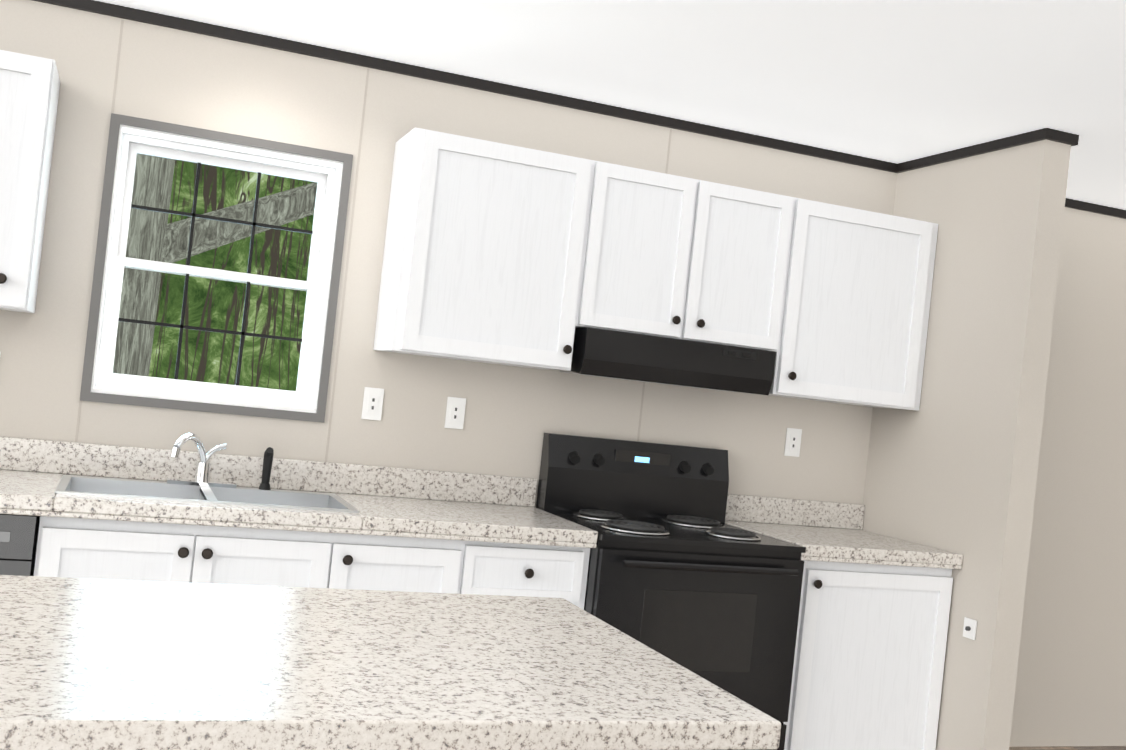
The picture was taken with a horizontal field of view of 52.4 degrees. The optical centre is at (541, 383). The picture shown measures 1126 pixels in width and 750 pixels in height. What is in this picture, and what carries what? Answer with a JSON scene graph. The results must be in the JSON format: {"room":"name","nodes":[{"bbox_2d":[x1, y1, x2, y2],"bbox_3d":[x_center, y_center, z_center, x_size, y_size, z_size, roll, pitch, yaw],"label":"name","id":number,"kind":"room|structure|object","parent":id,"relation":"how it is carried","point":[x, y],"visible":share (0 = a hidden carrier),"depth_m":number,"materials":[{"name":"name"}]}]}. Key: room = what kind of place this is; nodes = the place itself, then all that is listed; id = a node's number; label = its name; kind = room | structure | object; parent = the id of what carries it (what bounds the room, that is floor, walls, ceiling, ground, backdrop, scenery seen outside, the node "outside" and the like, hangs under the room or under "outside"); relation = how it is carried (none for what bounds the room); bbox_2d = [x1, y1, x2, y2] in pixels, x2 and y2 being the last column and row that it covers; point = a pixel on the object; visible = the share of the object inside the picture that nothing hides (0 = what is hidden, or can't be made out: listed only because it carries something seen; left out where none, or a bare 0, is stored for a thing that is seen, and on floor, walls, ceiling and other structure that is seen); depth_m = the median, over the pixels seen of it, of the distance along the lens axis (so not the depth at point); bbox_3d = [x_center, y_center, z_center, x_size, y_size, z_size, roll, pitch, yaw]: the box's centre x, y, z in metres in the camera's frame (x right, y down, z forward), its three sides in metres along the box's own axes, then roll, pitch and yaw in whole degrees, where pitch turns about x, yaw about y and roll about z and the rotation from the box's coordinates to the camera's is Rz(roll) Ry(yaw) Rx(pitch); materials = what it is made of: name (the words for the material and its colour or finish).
{"room":"kitchen","nodes":[
{"label":"kitchen","id":0,"kind":"room"},
{"bbox_2d":[0,0,1125,746],"bbox_3d":[-1.847,-0.048,3.712,10.100,2.460,0.181,6,-1,-20],"label":"wall","id":1,"kind":"structure","parent":0,"point":[1070,684],"depth_m":4.22,"materials":[{"name":"paint"}]},
{"bbox_2d":[0,50,59,312],"bbox_3d":[-1.747,-0.619,3.451,0.450,0.754,0.343,6,-1,-20],"label":"upper cabinet","id":2,"kind":"object","parent":1,"relation":"attached to","point":[29,90],"visible":1,"depth_m":3.38,"materials":[{"name":"white wood"}]},
{"bbox_2d":[80,113,352,422],"bbox_3d":[-1.117,-0.376,3.958,0.800,0.946,0.180,6,-1,-20],"label":"kitchen window","id":3,"kind":"structure","parent":1,"relation":"in","point":[130,138],"depth_m":3.95,"materials":[{"name":"grey"}]},
{"bbox_2d":[361,387,383,420],"bbox_3d":[-0.601,0.072,4.067,0.070,0.114,0.006,6,-1,-20],"label":"electrical outlet plate","id":4,"kind":"object","parent":1,"relation":"attached to","point":[374,404],"depth_m":4.06,"materials":[{"name":"white plastic"}]},
{"bbox_2d":[0,437,864,528],"bbox_3d":[-0.420,0.366,4.136,3.774,0.105,0.016,6,-1,-20],"label":"backsplash","id":5,"kind":"structure","parent":1,"relation":"attached to","point":[41,456],"depth_m":3.99,"materials":[{"name":"beige stone"}]},
{"bbox_2d":[444,397,465,428],"bbox_3d":[-0.316,0.109,4.171,0.070,0.114,0.006,6,-1,-20],"label":"electrical outlet plate","id":6,"kind":"object","parent":1,"relation":"attached to","point":[455,409],"depth_m":4.17,"materials":[{"name":"white plastic"}]},
{"bbox_2d":[33,0,896,172],"bbox_3d":[-2.452,-1.335,3.351,8.460,0.036,0.016,6,-1,-20],"label":"crown molding","id":7,"kind":"structure","parent":1,"relation":"attached to","point":[188,25],"depth_m":4.12,"materials":[{"name":"black wood"}]},
{"bbox_2d":[373,127,612,370],"bbox_3d":[-0.182,-0.448,4.039,0.696,0.744,0.316,6,-1,-20],"label":"upper cabinet","id":8,"kind":"object","parent":1,"relation":"attached to","point":[503,254],"depth_m":3.89,"materials":[{"name":"white wood"}]},
{"bbox_2d":[559,327,775,394],"bbox_3d":[0.450,-0.080,4.268,0.761,0.165,0.341,6,-1,-20],"label":"range hood","id":9,"kind":"object","parent":1,"relation":"attached to","point":[597,352],"visible":0.92,"depth_m":4.11,"materials":[{"name":"black painted metal"}]},
{"bbox_2d":[597,164,800,354],"bbox_3d":[0.483,-0.455,4.281,0.819,0.585,0.316,6,-1,-20],"label":"upper cabinet","id":10,"kind":"object","parent":1,"relation":"attached to","point":[691,259],"depth_m":4.15,"materials":[{"name":"white wood"}]},
{"bbox_2d":[784,428,801,456],"bbox_3d":[1.026,0.241,4.663,0.070,0.114,0.006,6,-1,-20],"label":"electrical outlet plate","id":11,"kind":"object","parent":1,"relation":"attached to","point":[793,436],"depth_m":4.66,"materials":[{"name":"white plastic"}]},
{"bbox_2d":[769,199,937,410],"bbox_3d":[1.144,-0.303,4.525,0.724,0.744,0.316,6,-1,-20],"label":"upper cabinet","id":12,"kind":"object","parent":1,"relation":"attached to","point":[859,307],"depth_m":4.39,"materials":[{"name":"white wood"}]},
{"bbox_2d":[1065,198,1125,218],"bbox_3d":[2.319,-0.811,5.100,1.525,0.036,0.016,6,-1,-20],"label":"crown molding","id":13,"kind":"structure","parent":1,"relation":"attached to","point":[1070,203],"depth_m":5.16,"materials":[{"name":"black wood"}]},
{"bbox_2d":[95,0,1125,209],"bbox_3d":[-0.336,-1.219,-0.061,10.300,0.120,8.437,6,-1,-20],"label":"ceiling","id":14,"kind":"structure","parent":0,"point":[897,81],"depth_m":3.65,"materials":[{"name":"white paint"}]},
{"bbox_2d":[862,139,1070,749],"bbox_3d":[1.563,0.321,4.426,0.115,2.460,0.827,6,-1,-20],"label":"wall","id":15,"kind":"structure","parent":0,"point":[952,463],"depth_m":4.18,"materials":[{"name":"paint"}]},
{"bbox_2d":[963,617,976,639],"bbox_3d":[1.539,0.884,4.122,0.017,0.070,0.060,6,-1,-20],"label":"electrical outlet plate","id":16,"kind":"object","parent":15,"relation":"attached to","point":[970,625],"depth_m":4.12,"materials":[{"name":"white plastic"}]},
{"bbox_2d":[897,128,1060,172],"bbox_3d":[1.636,-0.890,4.399,0.016,0.036,0.826,6,-1,-20],"label":"crown molding","id":17,"kind":"structure","parent":15,"relation":"attached to","point":[1045,133],"depth_m":4.31,"materials":[{"name":"black wood"}]},
{"bbox_2d":[1057,131,1078,145],"bbox_3d":[1.747,-0.878,4.440,0.041,0.036,0.826,6,-1,-20],"label":"crown molding","id":18,"kind":"structure","parent":15,"relation":"attached to","point":[1072,139],"depth_m":4.04,"materials":[{"name":"black wood"}]},
{"bbox_2d":[1009,746,1125,749],"bbox_3d":[-0.610,1.346,-0.084,10.300,0.120,8.437,6,-1,-20],"label":"floor","id":19,"kind":"structure","parent":0,"point":[1074,748],"depth_m":5.19,"materials":[{"name":"plastic"}]},
{"bbox_2d":[0,514,39,575],"bbox_3d":[-1.823,0.755,3.307,0.617,0.861,0.584,6,-1,-20],"label":"dishwasher","id":20,"kind":"object","parent":19,"relation":"on","point":[18,540],"visible":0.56,"depth_m":3.13,"materials":[{"name":"black"}]},
{"bbox_2d":[32,489,359,588],"bbox_3d":[-1.128,0.829,3.583,0.870,0.865,0.596,6,-1,-20],"label":"base cabinet","id":21,"kind":"object","parent":19,"relation":"on","point":[69,545],"depth_m":3.30,"materials":[{"name":"white wood"}]},
{"bbox_2d":[0,469,597,544],"bbox_3d":[-1.026,0.369,3.590,2.356,0.040,0.628,6,-1,-20],"label":"countertop","id":22,"kind":"structure","parent":21,"relation":"on","point":[24,489],"depth_m":3.57,"materials":[{"name":"beige stone"}]},
{"bbox_2d":[0,575,780,749],"bbox_3d":[-0.492,0.853,1.776,1.362,0.920,0.860,6,-1,-20],"label":"kitchen island","id":23,"kind":"object","parent":19,"relation":"on","point":[97,664],"visible":1,"depth_m":1.62,"materials":[{"name":"stone"}]},
{"bbox_2d":[352,529,471,593],"bbox_3d":[-0.607,0.886,3.774,0.468,0.865,0.596,6,-1,-20],"label":"base cabinet","id":24,"kind":"object","parent":19,"relation":"on","point":[406,562],"depth_m":3.53,"materials":[{"name":"white wood"}]},
{"bbox_2d":[464,537,596,609],"bbox_3d":[-0.212,0.929,3.919,0.495,0.865,0.596,6,-1,-20],"label":"base cabinet","id":25,"kind":"object","parent":19,"relation":"on","point":[552,569],"depth_m":3.65,"materials":[{"name":"white wood"}]},
{"bbox_2d":[536,433,805,749],"bbox_3d":[0.419,0.830,4.075,0.765,1.200,0.710,6,-1,-20],"label":"range","id":26,"kind":"object","parent":19,"relation":"on","point":[681,572],"visible":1,"depth_m":3.88,"materials":[{"name":"black enameled metal"},{"name":"glass"},{"name":"chrome"}]},
{"bbox_2d":[784,557,961,749],"bbox_3d":[1.061,1.069,4.385,0.693,0.865,0.596,6,-1,-20],"label":"base cabinet","id":27,"kind":"object","parent":19,"relation":"on","point":[870,641],"depth_m":4.11,"materials":[{"name":"white wood"}]},
{"bbox_2d":[725,521,962,564],"bbox_3d":[1.117,0.605,4.375,0.691,0.040,0.628,6,-1,-20],"label":"countertop","id":28,"kind":"structure","parent":27,"relation":"on","point":[818,540],"depth_m":4.18,"materials":[{"name":"beige stone"}]},
{"label":"outside","id":29,"kind":"structure","parent":0,"visible":0},
{"bbox_2d":[149,160,313,390],"bbox_3d":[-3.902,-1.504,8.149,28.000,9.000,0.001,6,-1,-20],"label":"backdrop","id":30,"kind":"structure","parent":29,"point":[281,356],"depth_m":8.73,"materials":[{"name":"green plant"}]},
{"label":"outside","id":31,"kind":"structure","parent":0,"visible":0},
{"bbox_2d":[113,154,316,376],"bbox_3d":[-3.800,-1.014,5.505,6.372,8.013,2.155,6,-1,-20],"label":"tree","id":32,"kind":"object","parent":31,"point":[300,200],"depth_m":5.33,"materials":[{"name":"grey plant"}]}
]}

